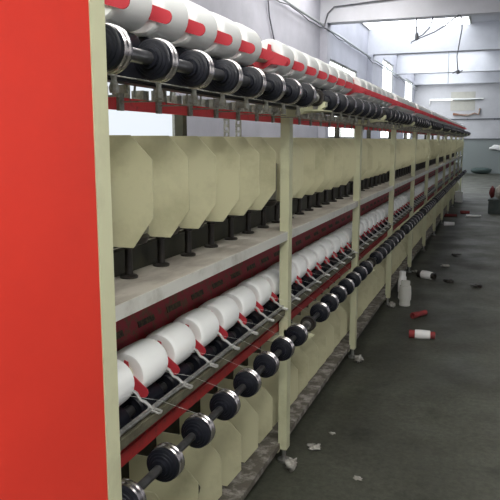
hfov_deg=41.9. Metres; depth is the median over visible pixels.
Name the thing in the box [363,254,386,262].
plate
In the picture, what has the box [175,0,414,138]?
wall
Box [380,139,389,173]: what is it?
plate
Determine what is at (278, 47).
package
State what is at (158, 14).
cradle
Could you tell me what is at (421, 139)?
plate
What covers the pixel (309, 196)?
spindle
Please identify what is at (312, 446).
tuft
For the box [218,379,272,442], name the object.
plate
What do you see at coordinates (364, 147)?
plate
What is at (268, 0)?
cable
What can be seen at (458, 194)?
carton
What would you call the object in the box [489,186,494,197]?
bundle
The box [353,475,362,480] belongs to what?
tuft
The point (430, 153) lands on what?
plate
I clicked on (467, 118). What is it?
pipe
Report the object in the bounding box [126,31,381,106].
shaft
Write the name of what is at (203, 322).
package
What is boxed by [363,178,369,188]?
spindle
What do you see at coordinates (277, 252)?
cradle
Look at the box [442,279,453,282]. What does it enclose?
scrap
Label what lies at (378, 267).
plate
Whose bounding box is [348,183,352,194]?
spindle
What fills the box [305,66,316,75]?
cradle
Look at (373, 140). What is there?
plate
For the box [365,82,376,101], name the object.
package
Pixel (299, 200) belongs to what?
spindle
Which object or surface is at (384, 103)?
package
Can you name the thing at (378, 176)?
spindle
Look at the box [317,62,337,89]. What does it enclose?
package
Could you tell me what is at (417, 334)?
bobbin
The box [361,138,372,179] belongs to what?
plate
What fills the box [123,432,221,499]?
plate
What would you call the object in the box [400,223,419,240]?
plate
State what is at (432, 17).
cord
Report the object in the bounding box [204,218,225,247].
spindle
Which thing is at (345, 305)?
plate
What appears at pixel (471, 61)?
trim
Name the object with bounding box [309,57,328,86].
package
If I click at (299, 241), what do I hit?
cradle
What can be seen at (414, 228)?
plate
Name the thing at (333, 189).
spindle
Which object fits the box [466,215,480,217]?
bobbin
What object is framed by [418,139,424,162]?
plate
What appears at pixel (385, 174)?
spindle
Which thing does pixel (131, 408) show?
shaft
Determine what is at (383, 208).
package
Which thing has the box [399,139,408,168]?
plate
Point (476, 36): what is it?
beam
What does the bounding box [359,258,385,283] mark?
plate
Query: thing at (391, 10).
beam
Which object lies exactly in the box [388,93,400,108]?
package
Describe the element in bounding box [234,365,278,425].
plate
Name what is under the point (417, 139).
plate
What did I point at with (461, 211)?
bobbin
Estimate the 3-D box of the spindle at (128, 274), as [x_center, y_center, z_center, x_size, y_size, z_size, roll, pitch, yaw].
[-0.402,-0.032,2.150,0.144,0.420,0.144,4,10,20]
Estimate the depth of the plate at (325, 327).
4.62 m
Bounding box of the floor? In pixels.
[244,173,499,499]
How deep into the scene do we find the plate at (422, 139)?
9.36 m
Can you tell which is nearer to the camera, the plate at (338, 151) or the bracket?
the plate at (338, 151)
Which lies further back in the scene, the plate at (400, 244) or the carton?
the carton
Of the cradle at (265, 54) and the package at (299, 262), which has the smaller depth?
the cradle at (265, 54)
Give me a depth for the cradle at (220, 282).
2.98 m
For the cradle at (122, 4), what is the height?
0.099 m
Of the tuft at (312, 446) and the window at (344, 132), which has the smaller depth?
the tuft at (312, 446)
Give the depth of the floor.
4.36 m
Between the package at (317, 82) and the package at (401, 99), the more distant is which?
the package at (401, 99)
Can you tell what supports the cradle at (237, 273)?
attached to the machine
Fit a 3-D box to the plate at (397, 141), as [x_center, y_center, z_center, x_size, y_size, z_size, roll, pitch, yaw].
[1.346,-1.020,6.970,0.568,0.329,0.022,3,10,20]
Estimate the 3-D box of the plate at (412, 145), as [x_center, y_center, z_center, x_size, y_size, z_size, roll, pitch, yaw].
[1.665,-1.160,7.807,0.568,0.329,0.022,4,10,20]
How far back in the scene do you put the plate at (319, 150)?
3.77 m
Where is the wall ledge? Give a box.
[461,138,499,138]
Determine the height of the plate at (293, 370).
0.329 m
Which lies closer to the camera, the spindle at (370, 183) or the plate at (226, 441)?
the plate at (226, 441)
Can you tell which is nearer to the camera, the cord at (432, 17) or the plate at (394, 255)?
the plate at (394, 255)
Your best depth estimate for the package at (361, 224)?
5.49 m
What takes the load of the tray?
on the machine
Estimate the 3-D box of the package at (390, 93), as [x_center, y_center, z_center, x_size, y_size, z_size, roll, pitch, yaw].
[1.210,-1.362,5.881,0.151,0.151,0.196,3,10,20]
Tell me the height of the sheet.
0.290 m
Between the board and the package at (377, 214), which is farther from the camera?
the board
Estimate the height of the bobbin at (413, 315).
0.062 m
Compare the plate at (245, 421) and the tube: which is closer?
the tube
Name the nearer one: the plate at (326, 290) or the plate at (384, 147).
the plate at (326, 290)
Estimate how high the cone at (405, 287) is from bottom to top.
0.260 m
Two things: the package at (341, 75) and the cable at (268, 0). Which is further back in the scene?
the cable at (268, 0)
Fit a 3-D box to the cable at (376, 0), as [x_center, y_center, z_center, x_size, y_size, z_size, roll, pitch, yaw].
[3.699,-5.592,15.037,4.085,0.600,0.046,4,10,20]
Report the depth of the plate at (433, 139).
11.03 m
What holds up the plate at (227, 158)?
attached to the machine
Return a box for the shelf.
[113,155,461,305]
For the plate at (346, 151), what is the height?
0.329 m
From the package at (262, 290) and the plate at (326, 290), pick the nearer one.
the package at (262, 290)
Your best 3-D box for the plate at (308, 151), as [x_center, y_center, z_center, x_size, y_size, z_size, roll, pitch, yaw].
[0.088,-0.462,3.649,0.568,0.329,0.022,4,10,20]
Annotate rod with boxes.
[120,166,461,436]
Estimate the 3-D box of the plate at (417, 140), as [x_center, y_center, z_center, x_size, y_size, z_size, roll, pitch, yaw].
[1.978,-1.301,8.644,0.568,0.329,0.022,4,10,20]
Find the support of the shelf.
attached to the machine
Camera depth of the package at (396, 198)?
7.76 m
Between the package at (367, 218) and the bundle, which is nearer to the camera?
the package at (367, 218)
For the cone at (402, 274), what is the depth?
7.03 m
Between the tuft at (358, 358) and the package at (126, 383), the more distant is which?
the tuft at (358, 358)
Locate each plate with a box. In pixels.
[109,135,153,247]
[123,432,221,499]
[129,455,198,499]
[132,136,188,237]
[144,490,159,499]
[170,136,215,228]
[179,412,240,485]
[198,136,239,221]
[200,393,257,462]
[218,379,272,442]
[224,137,258,215]
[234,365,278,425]
[245,137,275,209]
[247,332,317,381]
[248,353,297,404]
[261,342,307,395]
[262,137,302,200]
[291,323,325,369]
[292,315,333,358]
[293,138,314,197]
[301,307,340,347]
[304,138,324,194]
[308,301,346,340]
[314,138,333,191]
[316,294,349,331]
[323,289,357,318]
[324,138,342,189]
[329,283,363,317]
[333,138,349,186]
[335,278,367,310]
[340,138,356,184]
[340,275,372,304]
[347,138,367,180]
[349,269,376,299]
[350,267,380,294]
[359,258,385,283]
[359,261,384,289]
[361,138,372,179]
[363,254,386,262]
[365,139,378,177]
[367,251,393,274]
[371,139,381,176]
[371,248,396,272]
[374,245,398,267]
[375,139,386,175]
[377,242,401,265]
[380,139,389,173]
[382,242,403,260]
[383,139,393,172]
[385,237,406,258]
[388,139,400,170]
[393,229,414,248]
[395,139,402,169]
[396,227,416,245]
[397,139,405,169]
[398,225,418,243]
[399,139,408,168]
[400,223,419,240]
[402,139,410,167]
[405,139,413,166]
[408,139,414,165]
[410,139,419,164]
[416,139,422,163]
[416,140,421,162]
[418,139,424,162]
[420,139,426,162]
[422,139,427,161]
[423,139,429,161]
[425,139,431,160]
[433,139,438,158]
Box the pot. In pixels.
[269,163,276,199]
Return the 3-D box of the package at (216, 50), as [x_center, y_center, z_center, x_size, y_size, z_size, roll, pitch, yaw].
[-0.127,-0.768,2.346,0.149,0.148,0.196,4,10,20]
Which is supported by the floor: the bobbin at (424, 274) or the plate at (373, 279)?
the bobbin at (424, 274)
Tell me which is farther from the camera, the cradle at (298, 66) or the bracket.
the bracket
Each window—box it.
[107,82,175,135]
[328,59,355,137]
[362,17,471,29]
[381,59,392,138]
[403,79,412,138]
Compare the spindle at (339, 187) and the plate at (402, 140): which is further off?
the plate at (402, 140)
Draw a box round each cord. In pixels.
[411,15,458,42]
[415,18,418,40]
[419,17,433,36]
[453,15,462,73]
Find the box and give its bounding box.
[488,197,499,213]
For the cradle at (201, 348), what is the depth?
2.56 m
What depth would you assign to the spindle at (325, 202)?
4.65 m
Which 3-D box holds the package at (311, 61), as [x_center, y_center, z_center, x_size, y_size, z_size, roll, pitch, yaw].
[0.267,-0.943,3.386,0.152,0.152,0.196,3,10,20]
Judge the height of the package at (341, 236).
0.155 m
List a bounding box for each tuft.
[284,457,297,472]
[307,443,320,449]
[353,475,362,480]
[354,354,363,362]
[388,301,395,307]
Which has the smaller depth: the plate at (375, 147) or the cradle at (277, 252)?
the cradle at (277, 252)
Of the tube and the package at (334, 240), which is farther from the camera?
the package at (334, 240)
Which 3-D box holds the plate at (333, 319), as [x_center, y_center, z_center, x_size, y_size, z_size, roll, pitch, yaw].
[0.445,0.593,4.916,0.485,0.329,0.022,4,10,20]
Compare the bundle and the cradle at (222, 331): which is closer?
the cradle at (222, 331)
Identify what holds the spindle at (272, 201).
attached to the machine
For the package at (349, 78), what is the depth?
4.16 m
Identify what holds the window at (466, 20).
attached to the ceiling
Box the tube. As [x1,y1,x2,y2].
[256,58,267,62]
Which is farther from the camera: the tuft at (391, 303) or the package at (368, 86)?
the tuft at (391, 303)
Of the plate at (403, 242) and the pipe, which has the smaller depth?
the plate at (403, 242)
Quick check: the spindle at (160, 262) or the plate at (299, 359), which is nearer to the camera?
the spindle at (160, 262)
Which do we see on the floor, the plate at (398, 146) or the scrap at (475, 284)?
the scrap at (475, 284)
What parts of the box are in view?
box lid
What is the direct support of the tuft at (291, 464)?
on the floor
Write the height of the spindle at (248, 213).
0.420 m
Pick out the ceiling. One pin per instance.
(487, 18)
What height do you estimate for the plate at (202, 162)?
0.329 m
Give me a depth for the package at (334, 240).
4.63 m
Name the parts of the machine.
post, panel, spindle rail, guide rail, cradle rail, frame post, guide rail, post, frame post, post, frame post, frame post, frame post, frame post, frame post, frame post, frame post, frame post, frame post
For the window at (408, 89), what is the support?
in the wall at (290, 28)
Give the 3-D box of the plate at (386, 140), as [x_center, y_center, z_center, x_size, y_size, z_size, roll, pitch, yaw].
[1.116,-0.916,6.355,0.568,0.329,0.022,4,10,20]
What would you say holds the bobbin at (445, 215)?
on the floor
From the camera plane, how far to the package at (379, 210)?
6.51 m
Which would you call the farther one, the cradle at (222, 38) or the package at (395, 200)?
the package at (395, 200)
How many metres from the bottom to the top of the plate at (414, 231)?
0.329 m
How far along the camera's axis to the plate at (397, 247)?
7.94 m
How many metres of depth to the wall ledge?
33.45 m
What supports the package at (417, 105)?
on the shaft at (136, 41)
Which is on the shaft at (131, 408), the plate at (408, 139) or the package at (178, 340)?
the package at (178, 340)
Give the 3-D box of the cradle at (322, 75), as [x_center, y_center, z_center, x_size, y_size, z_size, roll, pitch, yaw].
[0.296,-0.967,3.526,0.257,0.099,0.038,4,10,20]
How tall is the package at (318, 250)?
0.153 m
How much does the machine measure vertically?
2.082 m
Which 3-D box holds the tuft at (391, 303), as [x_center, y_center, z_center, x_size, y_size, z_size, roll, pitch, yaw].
[1.452,0.558,6.667,0.064,0.074,0.069,-2,10,-13]
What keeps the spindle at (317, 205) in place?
attached to the machine
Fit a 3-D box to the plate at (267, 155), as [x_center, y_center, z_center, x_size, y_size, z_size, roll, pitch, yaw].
[-0.147,-0.358,3.032,0.568,0.329,0.022,4,10,20]
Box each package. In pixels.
[105,0,151,31]
[117,338,167,393]
[117,359,134,405]
[130,0,187,42]
[146,322,195,371]
[171,0,216,50]
[173,308,218,352]
[198,296,238,336]
[203,12,241,58]
[220,286,255,322]
[228,22,261,65]
[237,276,271,310]
[255,268,278,299]
[258,39,293,75]
[267,261,296,284]
[281,46,306,79]
[292,249,316,270]
[292,255,306,277]
[297,52,318,82]
[303,244,324,263]
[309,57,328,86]
[312,239,332,258]
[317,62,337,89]
[320,235,340,252]
[328,231,346,247]
[329,66,345,91]
[335,227,351,247]
[336,71,352,93]
[342,224,351,230]
[344,76,365,97]
[347,221,363,235]
[358,79,371,99]
[360,215,372,228]
[360,218,367,231]
[364,213,376,225]
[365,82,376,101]
[367,210,380,222]
[371,84,381,103]
[371,208,384,220]
[375,87,385,104]
[376,206,387,217]
[380,89,389,105]
[382,90,393,106]
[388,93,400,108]
[394,196,404,205]
[394,197,402,206]
[394,199,399,208]
[395,96,403,109]
[411,103,420,115]
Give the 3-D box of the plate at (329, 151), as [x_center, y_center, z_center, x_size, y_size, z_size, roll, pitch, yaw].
[0.245,-0.531,4.064,0.568,0.329,0.022,4,10,20]
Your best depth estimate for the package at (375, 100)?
5.19 m
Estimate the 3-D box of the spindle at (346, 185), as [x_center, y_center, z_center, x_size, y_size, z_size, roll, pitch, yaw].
[0.777,-0.556,5.269,0.144,0.420,0.144,4,10,20]
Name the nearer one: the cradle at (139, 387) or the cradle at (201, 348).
the cradle at (139, 387)
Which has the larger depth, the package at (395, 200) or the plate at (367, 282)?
the package at (395, 200)
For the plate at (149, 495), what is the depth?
2.32 m
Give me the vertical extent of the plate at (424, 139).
0.329 m
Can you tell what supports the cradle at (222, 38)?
attached to the machine
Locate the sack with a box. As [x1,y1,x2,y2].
[494,185,499,198]
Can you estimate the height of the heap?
0.324 m
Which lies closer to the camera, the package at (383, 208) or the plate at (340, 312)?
the plate at (340, 312)
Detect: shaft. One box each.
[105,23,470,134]
[119,170,456,428]
[121,170,466,499]
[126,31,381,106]
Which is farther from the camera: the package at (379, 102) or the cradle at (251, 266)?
the package at (379, 102)
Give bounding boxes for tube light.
[429,98,483,105]
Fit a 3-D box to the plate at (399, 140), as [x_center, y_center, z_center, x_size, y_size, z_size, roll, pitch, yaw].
[1.423,-1.055,7.180,0.568,0.329,0.022,3,10,20]
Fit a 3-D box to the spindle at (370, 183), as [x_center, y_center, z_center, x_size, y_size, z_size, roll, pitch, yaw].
[1.171,-0.731,6.308,0.144,0.420,0.144,4,10,20]
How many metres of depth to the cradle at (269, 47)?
2.86 m
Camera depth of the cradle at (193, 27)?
2.03 m
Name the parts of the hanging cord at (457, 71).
cord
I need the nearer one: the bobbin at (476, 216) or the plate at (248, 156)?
the plate at (248, 156)
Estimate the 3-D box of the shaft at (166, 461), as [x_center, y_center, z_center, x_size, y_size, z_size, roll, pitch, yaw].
[3.150,-0.888,10.890,0.107,0.107,20.198,4,10,20]
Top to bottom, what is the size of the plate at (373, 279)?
0.329 m
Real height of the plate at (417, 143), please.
0.329 m
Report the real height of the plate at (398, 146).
0.329 m
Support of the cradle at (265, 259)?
attached to the machine
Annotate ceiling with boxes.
[470,15,499,21]
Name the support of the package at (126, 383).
on the shaft at (131, 408)
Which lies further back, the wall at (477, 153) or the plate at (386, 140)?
the wall at (477, 153)
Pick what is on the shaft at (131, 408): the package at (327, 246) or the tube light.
the package at (327, 246)
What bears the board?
attached to the wall at (477, 153)
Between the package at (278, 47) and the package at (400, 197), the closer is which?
the package at (278, 47)
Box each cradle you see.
[104,0,129,8]
[116,330,148,397]
[137,314,179,374]
[149,5,171,23]
[166,301,205,354]
[185,19,205,35]
[191,289,227,338]
[212,279,246,324]
[214,30,232,45]
[230,270,263,311]
[238,40,254,53]
[247,263,277,301]
[253,61,303,70]
[259,48,273,60]
[261,256,268,271]
[267,44,289,65]
[274,250,301,283]
[296,240,321,269]
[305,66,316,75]
[305,235,329,263]
[314,231,336,257]
[316,70,326,79]
[321,227,343,252]
[327,74,336,82]
[336,78,345,85]
[344,81,352,88]
[351,84,359,90]
[365,89,371,95]
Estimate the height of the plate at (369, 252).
0.329 m
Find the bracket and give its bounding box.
[453,108,480,115]
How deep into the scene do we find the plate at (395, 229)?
9.18 m
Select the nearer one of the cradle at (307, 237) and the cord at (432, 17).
the cradle at (307, 237)
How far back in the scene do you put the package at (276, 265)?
3.63 m
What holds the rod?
attached to the machine
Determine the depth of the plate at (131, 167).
1.90 m
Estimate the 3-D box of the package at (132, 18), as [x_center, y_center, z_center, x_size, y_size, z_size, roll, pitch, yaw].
[-0.362,-0.663,1.723,0.150,0.151,0.196,4,10,20]
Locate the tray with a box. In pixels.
[218,195,454,499]
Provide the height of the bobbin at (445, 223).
0.083 m
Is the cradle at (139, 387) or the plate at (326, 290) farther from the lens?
the plate at (326, 290)
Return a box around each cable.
[268,0,274,39]
[276,0,416,90]
[324,0,388,24]
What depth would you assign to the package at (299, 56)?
3.12 m
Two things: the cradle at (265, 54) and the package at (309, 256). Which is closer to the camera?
the cradle at (265, 54)
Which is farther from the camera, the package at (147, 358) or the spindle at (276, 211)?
the spindle at (276, 211)
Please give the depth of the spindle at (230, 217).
2.98 m
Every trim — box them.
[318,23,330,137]
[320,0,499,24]
[365,54,374,138]
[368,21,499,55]
[397,50,499,74]
[414,71,499,84]
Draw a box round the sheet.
[489,145,499,150]
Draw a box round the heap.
[471,168,491,173]
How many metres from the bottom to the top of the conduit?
0.103 m
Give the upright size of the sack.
0.326 m
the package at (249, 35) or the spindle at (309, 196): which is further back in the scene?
the spindle at (309, 196)
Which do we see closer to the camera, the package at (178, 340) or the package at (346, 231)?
the package at (178, 340)
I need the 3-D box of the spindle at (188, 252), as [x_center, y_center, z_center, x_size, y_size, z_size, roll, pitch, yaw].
[-0.245,-0.102,2.566,0.144,0.420,0.144,4,10,20]
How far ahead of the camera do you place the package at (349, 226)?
5.25 m
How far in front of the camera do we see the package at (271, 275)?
3.38 m
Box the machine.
[107,50,468,499]
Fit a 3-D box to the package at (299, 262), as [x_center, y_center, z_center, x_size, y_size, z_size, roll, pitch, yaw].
[0.250,0.113,3.875,0.152,0.152,0.196,4,10,20]
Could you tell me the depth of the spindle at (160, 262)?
2.36 m
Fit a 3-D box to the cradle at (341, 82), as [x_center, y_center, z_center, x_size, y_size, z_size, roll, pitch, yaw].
[0.454,-1.037,3.941,0.257,0.099,0.038,4,10,20]
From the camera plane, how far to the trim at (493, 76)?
33.19 m
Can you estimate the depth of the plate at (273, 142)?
3.35 m
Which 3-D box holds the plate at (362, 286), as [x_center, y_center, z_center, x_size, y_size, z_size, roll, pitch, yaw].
[0.835,0.419,5.949,0.485,0.329,0.022,4,10,20]
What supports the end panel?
on the floor
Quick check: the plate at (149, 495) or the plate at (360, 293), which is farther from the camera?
the plate at (360, 293)
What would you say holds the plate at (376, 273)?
attached to the machine
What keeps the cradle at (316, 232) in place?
attached to the machine
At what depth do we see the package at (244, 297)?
2.98 m
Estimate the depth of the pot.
3.36 m
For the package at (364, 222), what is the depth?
5.68 m
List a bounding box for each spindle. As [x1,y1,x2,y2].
[120,226,149,278]
[151,226,179,266]
[180,220,205,256]
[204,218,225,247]
[224,215,239,239]
[242,210,257,233]
[257,163,276,227]
[271,201,279,222]
[294,195,308,214]
[304,192,318,210]
[313,189,325,207]
[321,187,334,204]
[329,185,341,201]
[336,182,348,198]
[342,181,352,196]
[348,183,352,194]
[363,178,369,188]
[368,177,373,187]
[376,173,383,184]
[383,171,389,181]
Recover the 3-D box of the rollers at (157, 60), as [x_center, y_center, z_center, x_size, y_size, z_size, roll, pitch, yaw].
[3.191,-1.997,10.688,0.107,0.107,20.198,4,10,20]
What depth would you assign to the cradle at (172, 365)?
2.32 m
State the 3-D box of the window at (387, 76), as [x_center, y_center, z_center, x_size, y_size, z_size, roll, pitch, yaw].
[5.434,-5.967,26.109,0.070,3.000,2.700,4,10,20]
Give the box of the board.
[450,91,475,110]
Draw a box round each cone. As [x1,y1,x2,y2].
[398,271,406,298]
[399,280,410,306]
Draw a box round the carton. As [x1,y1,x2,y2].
[455,191,462,201]
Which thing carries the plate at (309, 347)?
attached to the machine
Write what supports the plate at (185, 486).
attached to the machine
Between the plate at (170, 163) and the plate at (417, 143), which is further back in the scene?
the plate at (417, 143)
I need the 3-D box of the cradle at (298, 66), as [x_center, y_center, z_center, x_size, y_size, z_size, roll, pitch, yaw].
[0.139,-0.897,3.110,0.257,0.099,0.038,4,10,20]
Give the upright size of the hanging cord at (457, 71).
1.306 m
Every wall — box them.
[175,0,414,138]
[414,83,499,173]
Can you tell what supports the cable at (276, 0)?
attached to the wall at (290, 28)
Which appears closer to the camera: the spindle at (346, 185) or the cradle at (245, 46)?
the cradle at (245, 46)
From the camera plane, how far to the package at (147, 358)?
2.15 m
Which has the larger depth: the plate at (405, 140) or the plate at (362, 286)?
the plate at (405, 140)
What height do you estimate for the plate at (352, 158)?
0.329 m
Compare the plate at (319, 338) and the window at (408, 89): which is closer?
the plate at (319, 338)
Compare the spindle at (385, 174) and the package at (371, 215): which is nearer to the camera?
the package at (371, 215)
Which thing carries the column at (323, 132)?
attached to the wall at (290, 28)
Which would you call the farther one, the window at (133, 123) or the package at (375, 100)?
the window at (133, 123)
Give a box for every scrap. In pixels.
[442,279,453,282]
[470,283,482,287]
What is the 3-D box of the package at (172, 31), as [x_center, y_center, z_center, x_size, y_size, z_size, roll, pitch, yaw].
[-0.284,-0.698,1.931,0.153,0.153,0.196,4,10,20]
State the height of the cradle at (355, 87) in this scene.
0.099 m
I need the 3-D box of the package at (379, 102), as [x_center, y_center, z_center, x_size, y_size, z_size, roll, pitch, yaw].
[1.053,-1.292,5.465,0.149,0.148,0.196,4,10,20]
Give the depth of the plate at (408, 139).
7.92 m
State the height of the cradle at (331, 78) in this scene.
0.099 m
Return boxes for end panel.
[0,0,121,499]
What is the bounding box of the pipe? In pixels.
[451,118,499,119]
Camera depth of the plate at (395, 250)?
7.73 m
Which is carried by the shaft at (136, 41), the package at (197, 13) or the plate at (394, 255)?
the package at (197, 13)
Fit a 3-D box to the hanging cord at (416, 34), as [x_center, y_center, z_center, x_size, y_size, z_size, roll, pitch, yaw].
[3.892,-5.142,15.197,0.090,0.510,0.090,4,10,20]
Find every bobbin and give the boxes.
[409,329,434,338]
[410,310,427,318]
[416,270,436,279]
[444,214,456,216]
[444,222,454,225]
[460,210,469,213]
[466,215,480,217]
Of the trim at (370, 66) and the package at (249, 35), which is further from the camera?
the trim at (370, 66)
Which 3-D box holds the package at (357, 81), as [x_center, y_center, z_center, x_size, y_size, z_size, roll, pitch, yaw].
[0.738,-1.153,4.633,0.149,0.149,0.196,3,10,20]
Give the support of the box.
on the floor
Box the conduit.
[283,0,415,87]
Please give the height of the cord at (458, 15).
0.586 m
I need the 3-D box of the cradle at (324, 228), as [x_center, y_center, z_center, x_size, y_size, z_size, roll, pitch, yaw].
[0.626,-0.075,4.898,0.201,0.169,0.158,4,10,20]
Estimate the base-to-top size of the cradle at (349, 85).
0.099 m
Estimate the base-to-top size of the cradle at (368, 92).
0.099 m
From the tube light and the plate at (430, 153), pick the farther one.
the tube light
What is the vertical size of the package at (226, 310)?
0.155 m

